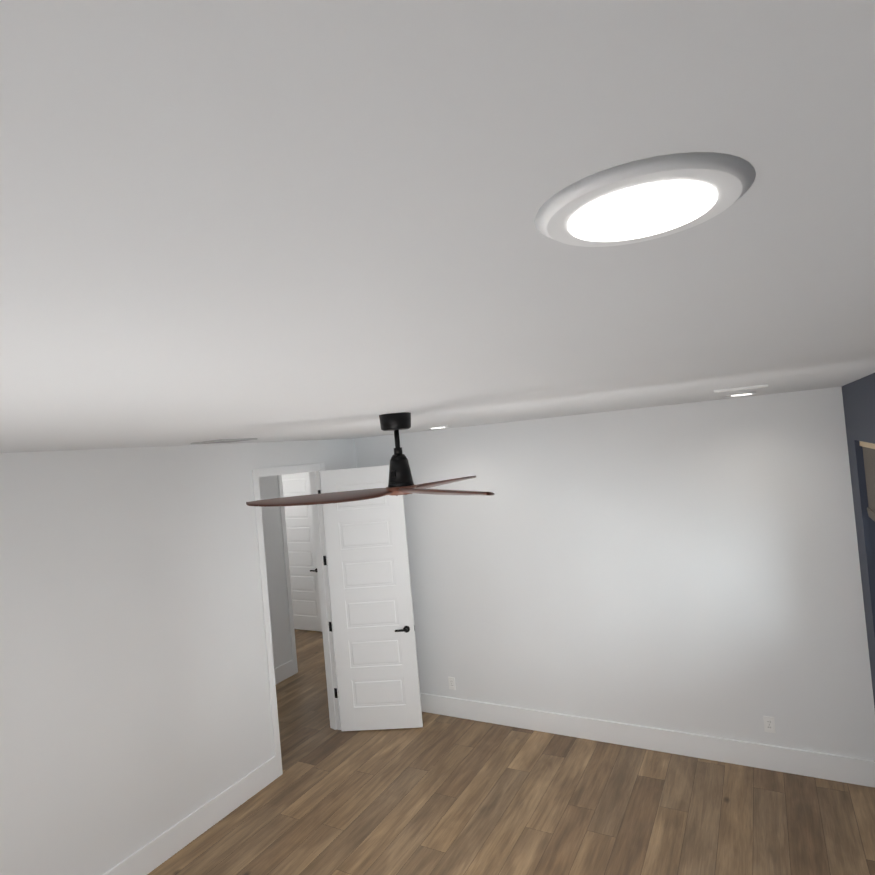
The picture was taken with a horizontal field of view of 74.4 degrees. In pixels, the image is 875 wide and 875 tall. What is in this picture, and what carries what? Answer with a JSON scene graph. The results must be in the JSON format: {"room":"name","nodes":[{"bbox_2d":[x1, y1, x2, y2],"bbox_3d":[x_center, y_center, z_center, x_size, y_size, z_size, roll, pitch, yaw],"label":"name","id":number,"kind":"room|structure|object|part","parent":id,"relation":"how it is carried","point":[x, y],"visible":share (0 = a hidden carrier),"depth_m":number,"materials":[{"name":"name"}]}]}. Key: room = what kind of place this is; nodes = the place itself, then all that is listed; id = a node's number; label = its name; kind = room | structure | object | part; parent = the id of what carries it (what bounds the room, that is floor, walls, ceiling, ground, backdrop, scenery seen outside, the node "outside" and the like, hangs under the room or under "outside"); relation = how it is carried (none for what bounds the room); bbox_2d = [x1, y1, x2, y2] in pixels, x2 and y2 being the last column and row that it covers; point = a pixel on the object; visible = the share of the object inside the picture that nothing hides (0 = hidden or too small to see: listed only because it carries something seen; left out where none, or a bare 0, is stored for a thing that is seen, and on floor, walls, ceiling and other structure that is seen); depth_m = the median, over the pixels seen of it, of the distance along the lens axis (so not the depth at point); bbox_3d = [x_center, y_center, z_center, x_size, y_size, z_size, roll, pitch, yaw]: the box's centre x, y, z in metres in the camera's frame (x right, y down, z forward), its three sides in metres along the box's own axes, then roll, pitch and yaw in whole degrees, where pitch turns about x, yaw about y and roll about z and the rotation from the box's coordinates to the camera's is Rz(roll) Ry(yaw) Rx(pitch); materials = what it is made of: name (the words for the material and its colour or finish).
{"room":"empty bedroom","nodes":[
{"label":"empty bedroom","id":0,"kind":"room"},
{"bbox_2d":[0,439,356,874],"bbox_3d":[-2.016,1.440,3.802,0.120,2.740,5.030,-6,-1,29],"label":"wall","id":1,"kind":"structure","parent":0,"point":[135,710],"depth_m":3.71,"materials":[{"name":"white paint"}]},
{"bbox_2d":[103,756,276,874],"bbox_3d":[-2.153,2.724,3.186,0.016,0.180,3.460,-6,-1,29],"label":"baseboard","id":2,"kind":"structure","parent":1,"relation":"attached to","point":[152,855],"depth_m":4.02,"materials":[{"name":"white wood"}]},
{"bbox_2d":[252,463,340,777],"bbox_3d":[-1.258,1.513,5.151,0.148,2.520,0.900,-6,-1,29],"label":"door frame","id":3,"kind":"structure","parent":1,"relation":"attached to","point":[314,470],"depth_m":5.44,"materials":[{"name":"white wood"}]},
{"bbox_3d":[-1.223,1.487,5.130,0.033,1.965,0.756,-6,-1,29],"label":"trim of the door hinge leaves","id":4,"kind":"part","parent":3,"relation":"part of","materials":[{"name":"white wood"}]},
{"bbox_2d":[320,465,422,730],"bbox_3d":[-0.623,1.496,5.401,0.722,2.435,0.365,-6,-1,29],"label":"door","id":5,"kind":"structure","parent":1,"relation":"in","point":[372,618],"depth_m":5.37,"materials":[{"name":"white wood"}]},
{"bbox_2d":[259,475,291,668],"bbox_3d":[-2.264,1.517,6.377,0.120,2.740,5.250,-6,-1,29],"label":"wall","id":6,"kind":"structure","parent":0,"point":[276,584],"depth_m":6.85,"materials":[{"name":"white paint"}]},
{"bbox_2d":[274,659,293,683],"bbox_3d":[-2.551,2.808,5.490,0.016,0.180,3.360,-6,-1,29],"label":"baseboard","id":7,"kind":"structure","parent":6,"relation":"attached to","point":[286,670],"depth_m":6.81,"materials":[{"name":"white wood"}]},
{"bbox_2d":[278,475,297,673],"bbox_3d":[-1.645,1.592,7.460,0.134,2.530,1.020,-6,-1,29],"label":"door frame","id":8,"kind":"structure","parent":6,"relation":"attached to","point":[288,581],"depth_m":7.00,"materials":[{"name":"white wood"}]},
{"bbox_2d":[0,0,874,452],"bbox_3d":[-1.501,-0.010,4.758,8.600,0.100,7.270,-6,-1,29],"label":"ceiling","id":9,"kind":"structure","parent":0,"point":[282,220],"depth_m":0.47,"materials":[{"name":"white paint"}]},
{"bbox_2d":[191,438,257,443],"bbox_3d":[-1.473,0.026,3.989,0.310,0.010,0.310,-6,-1,29],"label":"ceiling vent","id":10,"kind":"object","parent":9,"relation":"in","point":[223,441],"visible":1,"depth_m":3.93,"materials":[{"name":"grey metal"}]},
{"bbox_2d":[246,412,494,506],"bbox_3d":[-0.114,0.082,2.980,1.318,0.400,1.169,-6,-1,29],"label":"ceiling fan","id":11,"kind":"object","parent":9,"relation":"hanging from","point":[400,482],"visible":1,"depth_m":2.77,"materials":[{"name":"brown wood"}]},
{"bbox_2d":[429,426,447,428],"bbox_3d":[0.006,-0.084,4.899,0.176,0.008,0.176,-6,-1,29],"label":"recessed light","id":12,"kind":"object","parent":9,"relation":"in","point":[438,427],"visible":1,"depth_m":4.84,"materials":[{"name":"white plastic"}]},
{"bbox_2d":[535,152,755,246],"bbox_3d":[0.172,-0.194,0.493,0.176,0.008,0.176,-6,-1,29],"label":"recessed light","id":13,"kind":"object","parent":9,"relation":"in","point":[646,199],"visible":0.98,"depth_m":0.46,"materials":[{"name":"white plastic"}]},
{"bbox_2d":[714,384,767,392],"bbox_3d":[1.649,-0.265,3.138,0.260,0.010,0.120,-6,-1,29],"label":"ceiling vent","id":14,"kind":"object","parent":9,"relation":"in","point":[741,388],"visible":1,"depth_m":3.10,"materials":[{"name":"white metal"}]},
{"bbox_2d":[727,392,755,395],"bbox_3d":[1.989,-0.282,3.772,0.176,0.008,0.176,-6,-1,29],"label":"recessed light","id":15,"kind":"object","parent":9,"relation":"in","point":[740,394],"visible":1,"depth_m":3.72,"materials":[{"name":"white plastic"}]},
{"bbox_2d":[147,629,874,874],"bbox_3d":[-1.254,2.818,4.697,8.600,0.100,7.270,-6,-1,29],"label":"floor","id":16,"kind":"structure","parent":0,"point":[436,794],"depth_m":3.98,"materials":[{"name":"brown wood"}]},
{"bbox_2d":[355,387,874,760],"bbox_3d":[1.125,1.192,5.000,4.470,2.740,0.120,-6,-1,29],"label":"wall","id":17,"kind":"structure","parent":0,"point":[693,567],"depth_m":4.59,"materials":[{"name":"white paint"}]},
{"bbox_2d":[448,677,455,689],"bbox_3d":[0.136,2.348,5.505,0.070,0.116,0.008,-6,-1,29],"label":"electrical outlet","id":18,"kind":"object","parent":17,"relation":"attached to","point":[451,681],"visible":1,"depth_m":5.50,"materials":[{"name":"white plastic"}]},
{"bbox_2d":[420,693,874,787],"bbox_3d":[1.186,2.470,4.922,4.190,0.180,0.016,-6,-1,29],"label":"baseboard","id":19,"kind":"structure","parent":17,"relation":"attached to","point":[845,769],"depth_m":4.56,"materials":[{"name":"white wood"}]},
{"bbox_2d":[763,716,775,732],"bbox_3d":[2.433,2.105,4.226,0.070,0.116,0.008,-6,-1,29],"label":"electrical outlet","id":20,"kind":"object","parent":17,"relation":"attached to","point":[769,724],"visible":1,"depth_m":4.22,"materials":[{"name":"white plastic"}]},
{"bbox_2d":[842,373,874,707],"bbox_3d":[1.782,1.064,1.756,0.160,2.740,4.910,-6,-1,29],"label":"wall","id":21,"kind":"structure","parent":0,"point":[858,395],"depth_m":3.64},
{"bbox_2d":[859,441,874,520],"bbox_3d":[2.264,0.276,2.846,0.032,0.484,1.788,-6,-1,29],"label":"window shade","id":22,"kind":"object","parent":21,"relation":"attached to","point":[869,456],"visible":0.9,"depth_m":3.47,"materials":[{"name":"beige fabric"}]},
{"bbox_3d":[-2.086,1.664,8.775,0.950,2.520,0.090,-6,-1,29],"label":"door frame","id":23,"kind":"structure","parent":0,"visible":0},
{"bbox_2d":[282,472,321,631],"bbox_3d":[-2.095,1.696,8.752,0.801,2.435,0.126,-6,-1,29],"label":"door","id":24,"kind":"structure","parent":23,"relation":"attached to","point":[303,568],"depth_m":8.71,"materials":[{"name":"white wood"}]}
]}

